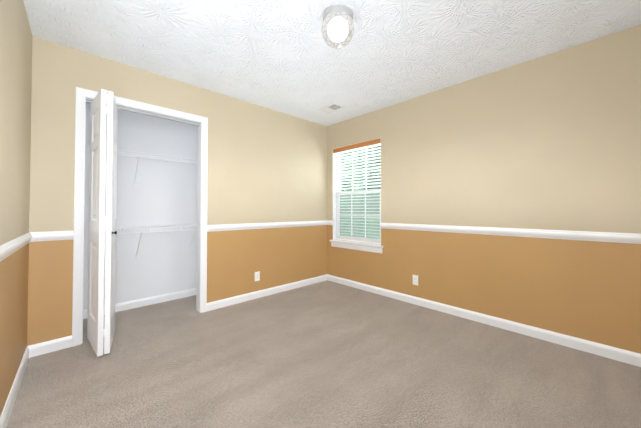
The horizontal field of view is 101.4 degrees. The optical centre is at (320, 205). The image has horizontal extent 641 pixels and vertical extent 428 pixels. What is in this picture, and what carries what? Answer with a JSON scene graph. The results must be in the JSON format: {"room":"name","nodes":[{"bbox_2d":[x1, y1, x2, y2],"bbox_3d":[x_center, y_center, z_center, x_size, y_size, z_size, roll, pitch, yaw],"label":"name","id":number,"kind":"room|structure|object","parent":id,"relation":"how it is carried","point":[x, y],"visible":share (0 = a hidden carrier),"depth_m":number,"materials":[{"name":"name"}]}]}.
{"room":"empty bedroom","nodes":[
{"label":"empty bedroom","id":0,"kind":"room"},
{"bbox_2d":[0,0,32,416],"bbox_3d":[-1.024,-0.096,0.636,0.144,2.440,3.591,1,-1,-43],"label":"wall","id":1,"kind":"structure","parent":0,"point":[16,37],"depth_m":1.50,"materials":[{"name":"paint"}]},
{"bbox_2d":[0,232,34,261],"bbox_3d":[-1.014,0.220,0.708,0.062,0.073,3.490,1,-1,-43],"label":"trim","id":2,"kind":"structure","parent":1,"relation":"attached to","point":[9,248],"depth_m":1.48,"materials":[{"name":"white wood"}]},
{"bbox_2d":[0,344,35,427],"bbox_3d":[-1.016,1.081,0.693,0.057,0.088,3.490,1,-1,-43],"label":"baseboard","id":3,"kind":"structure","parent":1,"relation":"attached to","point":[9,404],"depth_m":1.54,"materials":[{"name":"white wood"}]},
{"bbox_2d":[83,103,197,309],"bbox_3d":[-1.543,-0.049,3.590,3.200,2.440,0.100,1,-1,-43],"label":"wall","id":4,"kind":"structure","parent":0,"point":[162,192],"depth_m":3.10,"materials":[{"name":"white paint"}]},
{"bbox_2d":[83,288,195,318],"bbox_3d":[-2.086,1.117,2.980,1.400,0.088,0.014,1,-1,-43],"label":"baseboard","id":5,"kind":"structure","parent":4,"relation":"attached to","point":[142,302],"depth_m":3.07,"materials":[{"name":"white wood"}]},
{"bbox_2d":[85,145,196,186],"bbox_3d":[-1.984,-0.385,2.897,1.400,0.360,0.310,1,-1,-43],"label":"closet shelf","id":6,"kind":"object","parent":4,"relation":"attached to","point":[170,158],"visible":0.62,"depth_m":2.93,"materials":[{"name":"white metal"}]},
{"bbox_2d":[116,224,196,257],"bbox_3d":[-1.810,0.417,3.049,0.920,0.360,0.310,1,-1,-43],"label":"closet shelf","id":7,"kind":"object","parent":4,"relation":"attached to","point":[141,227],"visible":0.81,"depth_m":2.91,"materials":[{"name":"white metal"}]},
{"bbox_2d":[27,36,326,345],"bbox_3d":[-1.124,-0.057,3.089,3.280,2.440,0.115,1,-1,-43],"label":"wall","id":8,"kind":"structure","parent":0,"point":[266,165],"depth_m":2.96,"materials":[{"name":"paint"}]},
{"bbox_2d":[40,340,51,349],"bbox_3d":[-2.394,1.107,2.297,0.014,0.088,0.505,1,-1,-43],"label":"baseboard","id":9,"kind":"structure","parent":8,"relation":"attached to","point":[44,345],"depth_m":2.03,"materials":[{"name":"white wood"}]},
{"bbox_2d":[87,89,117,356],"bbox_3d":[-1.775,0.124,2.164,0.187,2.016,0.450,1,-1,-43],"label":"bifold closet door","id":10,"kind":"structure","parent":8,"relation":"in","point":[100,326],"depth_m":2.02,"materials":[{"name":"white wood"}]},
{"bbox_2d":[72,87,207,346],"bbox_3d":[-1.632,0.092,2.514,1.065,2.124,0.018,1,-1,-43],"label":"door frame","id":11,"kind":"structure","parent":8,"relation":"attached to","point":[81,94],"depth_m":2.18,"materials":[{"name":"white wood"}]},
{"bbox_2d":[86,99,199,125],"bbox_3d":[-1.678,-0.893,2.578,0.934,0.023,0.028,1,-1,-43],"label":"track rail","id":12,"kind":"object","parent":8,"relation":"attached to","point":[151,114],"visible":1,"depth_m":2.59,"materials":[{"name":"white metal"}]},
{"bbox_2d":[255,271,259,280],"bbox_3d":[-0.795,0.895,3.299,0.070,0.115,0.008,1,-1,-43],"label":"electrical outlet","id":13,"kind":"object","parent":8,"relation":"attached to","point":[257,276],"visible":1,"depth_m":3.30,"materials":[{"name":"white plastic"}]},
{"bbox_2d":[207,274,327,310],"bbox_3d":[-0.585,1.126,3.491,1.832,0.088,0.014,1,-1,-43],"label":"baseboard","id":14,"kind":"structure","parent":8,"relation":"attached to","point":[217,304],"depth_m":3.34,"materials":[{"name":"white wood"}]},
{"bbox_2d":[207,220,329,231],"bbox_3d":[-0.560,0.265,3.510,1.875,0.073,0.040,1,-1,-43],"label":"trim","id":15,"kind":"structure","parent":8,"relation":"attached to","point":[225,227],"depth_m":3.35,"materials":[{"name":"white wood"}]},
{"bbox_2d":[6,280,640,427],"bbox_3d":[-0.066,1.177,2.043,3.410,0.060,4.350,1,-1,-43],"label":"floor","id":16,"kind":"structure","parent":0,"point":[327,354],"depth_m":1.77,"materials":[{"name":"carpet"}]},
{"bbox_2d":[23,0,640,125],"bbox_3d":[-0.066,-1.333,2.083,3.410,0.080,4.350,1,-1,-43],"label":"ceiling","id":17,"kind":"structure","parent":0,"point":[282,56],"depth_m":2.06,"materials":[{"name":"white paint"}]},
{"bbox_2d":[318,103,344,112],"bbox_3d":[0.144,-1.267,3.431,0.200,0.009,0.300,1,-1,-43],"label":"ceiling vent","id":18,"kind":"object","parent":17,"relation":"in","point":[332,107],"visible":1,"depth_m":3.43,"materials":[{"name":"white metal"}]},
{"bbox_2d":[321,5,353,48],"bbox_3d":[0.119,-1.194,1.800,0.226,0.207,0.226,1,-1,-43],"label":"ceiling light fixture","id":19,"kind":"object","parent":17,"relation":"attached to","point":[337,29],"visible":1,"depth_m":1.72,"materials":[{"name":"white glass"}]},
{"bbox_2d":[327,24,640,353],"bbox_3d":[1.344,-0.059,2.952,0.120,2.440,3.705,1,-1,-43],"label":"wall","id":20,"kind":"structure","parent":0,"point":[551,141],"depth_m":2.36,"materials":[{"name":"paint"}]},
{"bbox_2d":[330,138,382,253],"bbox_3d":[0.522,-0.125,3.796,0.156,1.522,0.950,1,-1,-43],"label":"window unit","id":21,"kind":"structure","parent":20,"relation":"in","point":[370,227],"depth_m":3.86,"materials":[{"name":"white plastic"}]},
{"bbox_2d":[333,144,380,244],"bbox_3d":[0.518,-0.174,3.793,0.053,1.413,0.868,1,-1,-43],"label":"window blind","id":22,"kind":"object","parent":21,"relation":"attached to","point":[357,187],"visible":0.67,"depth_m":3.75,"materials":[{"name":"white plastic"}]},
{"bbox_2d":[333,138,380,152],"bbox_3d":[0.495,-0.850,3.782,0.008,0.064,0.872,1,-1,-43],"label":"blind valance","id":23,"kind":"object","parent":22,"relation":"attached to","point":[361,144],"visible":1,"depth_m":3.74,"materials":[{"name":"brown wood"}]},
{"bbox_2d":[413,275,417,284],"bbox_3d":[1.115,0.880,3.086,0.008,0.115,0.070,1,-1,-43],"label":"electrical outlet","id":24,"kind":"object","parent":20,"relation":"attached to","point":[415,279],"visible":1,"depth_m":3.08,"materials":[{"name":"white plastic"}]},
{"bbox_2d":[328,275,640,366],"bbox_3d":[1.300,1.116,2.881,0.014,0.088,3.490,1,-1,-43],"label":"baseboard","id":25,"kind":"structure","parent":20,"relation":"attached to","point":[595,348],"depth_m":2.39,"materials":[{"name":"white wood"}]},
{"bbox_2d":[380,223,640,243],"bbox_3d":[1.632,0.250,2.541,0.020,0.073,2.460,1,-1,-43],"label":"trim","id":26,"kind":"structure","parent":20,"relation":"attached to","point":[634,238],"depth_m":2.31,"materials":[{"name":"white wood"}]},
{"label":"outside","id":27,"kind":"structure","parent":0,"visible":0},
{"bbox_2d":[341,146,380,191],"bbox_3d":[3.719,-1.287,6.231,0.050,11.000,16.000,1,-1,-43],"label":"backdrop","id":28,"kind":"structure","parent":27,"point":[360,171],"depth_m":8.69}
]}

